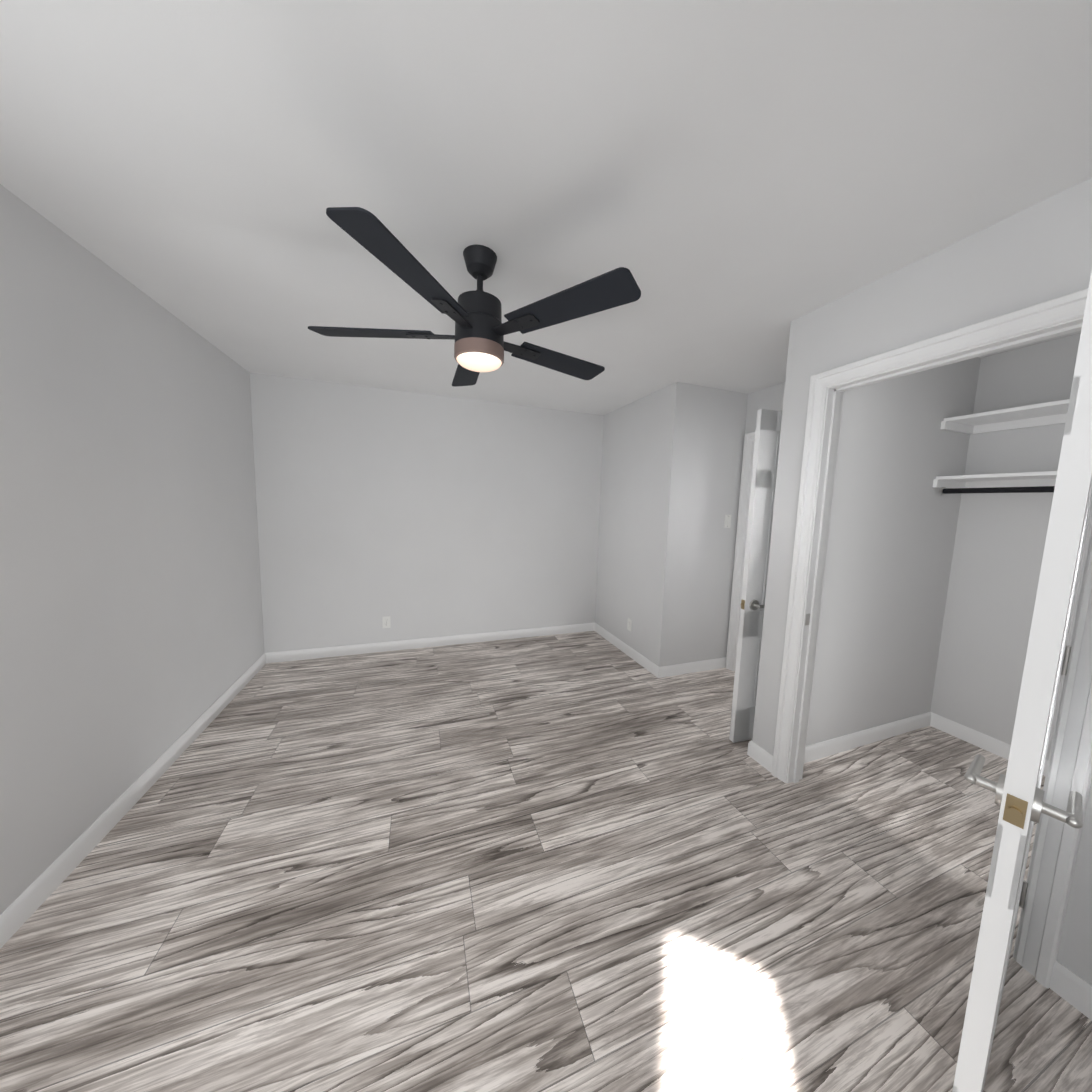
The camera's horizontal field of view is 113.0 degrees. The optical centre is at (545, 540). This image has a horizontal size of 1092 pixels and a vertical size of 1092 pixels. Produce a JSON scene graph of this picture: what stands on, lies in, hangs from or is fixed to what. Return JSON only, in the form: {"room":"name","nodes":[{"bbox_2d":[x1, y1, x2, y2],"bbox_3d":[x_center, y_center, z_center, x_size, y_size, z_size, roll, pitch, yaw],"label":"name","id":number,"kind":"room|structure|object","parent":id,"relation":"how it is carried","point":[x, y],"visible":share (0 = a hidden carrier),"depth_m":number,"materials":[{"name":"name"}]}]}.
{"room":"empty bedroom","nodes":[
{"label":"empty bedroom","id":0,"kind":"room"},
{"bbox_2d":[0,184,264,914],"bbox_3d":[-1.741,0.090,0.936,0.110,2.440,4.670,0,6,-19],"label":"wall","id":1,"kind":"structure","parent":0,"point":[131,637],"depth_m":1.54,"materials":[{"name":"paint"}]},
{"bbox_2d":[0,653,267,948],"bbox_3d":[-1.715,1.257,1.077,0.014,0.092,4.450,0,6,-19],"label":"baseboard","id":2,"kind":"structure","parent":1,"relation":"attached to","point":[36,894],"depth_m":1.53,"materials":[{"name":"paint"}]},
{"bbox_2d":[250,373,603,652],"bbox_3d":[-0.929,-0.163,3.625,3.210,2.440,0.110,0,6,-19],"label":"wall","id":3,"kind":"structure","parent":0,"point":[413,515],"depth_m":3.45,"materials":[{"name":"paint"}]},
{"bbox_2d":[382,616,390,627],"bbox_3d":[-1.525,0.778,3.458,0.070,0.114,0.008,0,6,-19],"label":"electrical outlet","id":4,"kind":"object","parent":3,"relation":"attached to","point":[386,622],"visible":1,"depth_m":3.46,"materials":[{"name":"white plastic"}]},
{"bbox_2d":[268,623,591,662],"bbox_3d":[-0.927,1.011,3.692,3.180,0.092,0.014,0,6,-19],"label":"baseboard","id":5,"kind":"structure","parent":3,"relation":"attached to","point":[303,654],"depth_m":3.57,"materials":[{"name":"paint"}]},
{"bbox_2d":[0,631,1091,1091],"bbox_3d":[1.600,1.307,2.438,7.390,0.100,5.020,0,6,-19],"label":"floor","id":6,"kind":"structure","parent":0,"point":[590,861],"depth_m":1.31,"materials":[{"name":"laminate"}]},
{"bbox_2d":[0,0,1091,414],"bbox_3d":[1.670,-1.219,2.179,7.390,0.100,5.020,0,6,-19],"label":"ceiling","id":7,"kind":"structure","parent":0,"point":[736,188],"depth_m":1.03,"materials":[{"name":"paint"}]},
{"bbox_2d":[308,207,640,386],"bbox_3d":[-0.285,-0.937,1.529,1.311,0.436,1.256,0,6,-19],"label":"ceiling fan","id":8,"kind":"object","parent":7,"relation":"hanging from","point":[481,331],"visible":1,"depth_m":1.36,"materials":[{"name":"black metal"}]},
{"bbox_2d":[595,382,747,666],"bbox_3d":[1.133,-0.115,3.718,0.740,2.440,1.310,0,6,-19],"label":"wall","id":9,"kind":"structure","parent":0,"point":[672,460],"depth_m":3.15,"materials":[{"name":"paint"}]},
{"bbox_2d":[592,623,663,677],"bbox_3d":[0.772,1.064,3.636,0.014,0.092,1.174,0,6,-19],"label":"baseboard","id":10,"kind":"structure","parent":9,"relation":"attached to","point":[658,671],"depth_m":3.49,"materials":[{"name":"paint"}]},
{"bbox_2d":[627,618,631,630],"bbox_3d":[0.812,0.817,3.523,0.008,0.114,0.070,0,6,-19],"label":"outlet","id":11,"kind":"object","parent":9,"relation":"attached to","point":[629,625],"visible":1,"depth_m":3.51,"materials":[{"name":"white plastic"}]},
{"bbox_2d":[664,657,725,676],"bbox_3d":[1.332,1.122,3.221,0.708,0.092,0.014,0,6,-19],"label":"baseboard","id":12,"kind":"structure","parent":9,"relation":"attached to","point":[691,667],"depth_m":3.21,"materials":[{"name":"paint"}]},
{"bbox_2d":[724,515,730,527],"bbox_3d":[1.595,-0.171,3.170,0.070,0.114,0.012,0,6,-19],"label":"light switch","id":13,"kind":"object","parent":9,"relation":"attached to","point":[727,522],"visible":1,"depth_m":3.17,"materials":[{"name":"white plastic"}]},
{"bbox_2d":[727,382,784,644],"bbox_3d":[1.658,-0.078,3.507,0.110,2.440,2.540,0,6,-19],"label":"wall","id":14,"kind":"structure","parent":0,"point":[770,398],"depth_m":2.97,"materials":[{"name":"paint"}]},
{"bbox_2d":[726,432,754,670],"bbox_3d":[1.912,0.173,2.789,0.162,2.100,0.969,0,6,-19],"label":"door frame","id":15,"kind":"structure","parent":14,"relation":"attached to","point":[749,438],"depth_m":3.17,"materials":[{"name":"paint"}]},
{"bbox_2d":[729,409,781,742],"bbox_3d":[1.592,0.253,2.272,0.857,2.010,0.147,0,6,-15],"label":"hall door","id":16,"kind":"structure","parent":14,"relation":"in","point":[762,491],"depth_m":2.16,"materials":[{"name":"paint"}]},
{"bbox_2d":[752,310,980,754],"bbox_3d":[3.231,0.053,2.653,4.150,2.440,0.130,0,6,-19],"label":"wall","id":17,"kind":"structure","parent":0,"point":[892,529],"depth_m":2.13,"materials":[{"name":"paint"}]},
{"bbox_2d":[747,740,770,758],"bbox_3d":[1.597,1.226,2.285,0.832,0.092,0.014,0,6,-19],"label":"baseboard","id":18,"kind":"structure","parent":17,"relation":"attached to","point":[754,751],"depth_m":2.10,"materials":[{"name":"paint"}]},
{"bbox_2d":[804,712,933,762],"bbox_3d":[2.021,1.238,2.280,1.380,0.092,0.020,0,6,-19],"label":"baseboard","id":19,"kind":"structure","parent":17,"relation":"attached to","point":[819,750],"depth_m":2.27,"materials":[{"name":"paint"}]},
{"bbox_2d":[773,178,1091,984],"bbox_3d":[1.699,0.188,0.923,0.110,2.440,2.130,0,6,-19],"label":"wall","id":20,"kind":"structure","parent":0,"point":[1041,252],"depth_m":1.24,"materials":[{"name":"paint"}]},
{"bbox_2d":[772,288,1091,987],"bbox_3d":[1.504,0.287,1.480,0.162,2.118,0.938,0,6,-19],"label":"trim","id":21,"kind":"structure","parent":20,"relation":"attached to","point":[1050,877],"depth_m":1.15,"materials":[{"name":"paint"}]},
{"bbox_2d":[787,317,1091,957],"bbox_3d":[1.504,0.317,1.483,0.110,2.058,0.818,0,6,-19],"label":"door frame","id":22,"kind":"structure","parent":20,"relation":"attached to","point":[827,465],"depth_m":1.78,"materials":[{"name":"paint"}]},
{"bbox_2d":[952,270,1091,1091],"bbox_3d":[1.240,0.374,0.902,0.795,2.028,0.147,-2,7,-33],"label":"closet door","id":23,"kind":"structure","parent":20,"relation":"in","point":[1019,792],"depth_m":0.69,"materials":[{"name":"paint"}]},
{"bbox_2d":[1049,960,1091,1020],"bbox_3d":[1.762,1.404,0.587,0.014,0.092,1.142,0,6,-19],"label":"baseboard","id":24,"kind":"structure","parent":20,"relation":"attached to","point":[1070,987],"depth_m":1.09,"materials":[{"name":"paint"}]},
{"bbox_2d":[930,333,1091,759],"bbox_3d":[2.958,0.129,1.835,0.110,2.440,1.240,0,6,-19],"label":"wall","id":25,"kind":"structure","parent":0,"point":[998,551],"depth_m":2.20,"materials":[{"name":"paint"}]},
{"bbox_2d":[932,713,1047,775],"bbox_3d":[2.847,1.291,1.990,0.014,0.092,1.080,0,6,-19],"label":"baseboard","id":26,"kind":"structure","parent":25,"relation":"attached to","point":[988,743],"depth_m":2.30,"materials":[{"name":"paint"}]},
{"bbox_2d":[933,399,1069,494],"bbox_3d":[2.748,-0.458,1.754,0.329,0.465,1.128,0,6,-19],"label":"shelf unit","id":27,"kind":"object","parent":25,"relation":"attached to","point":[1047,413],"visible":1,"depth_m":2.09,"materials":[{"name":"paint"}]}
]}

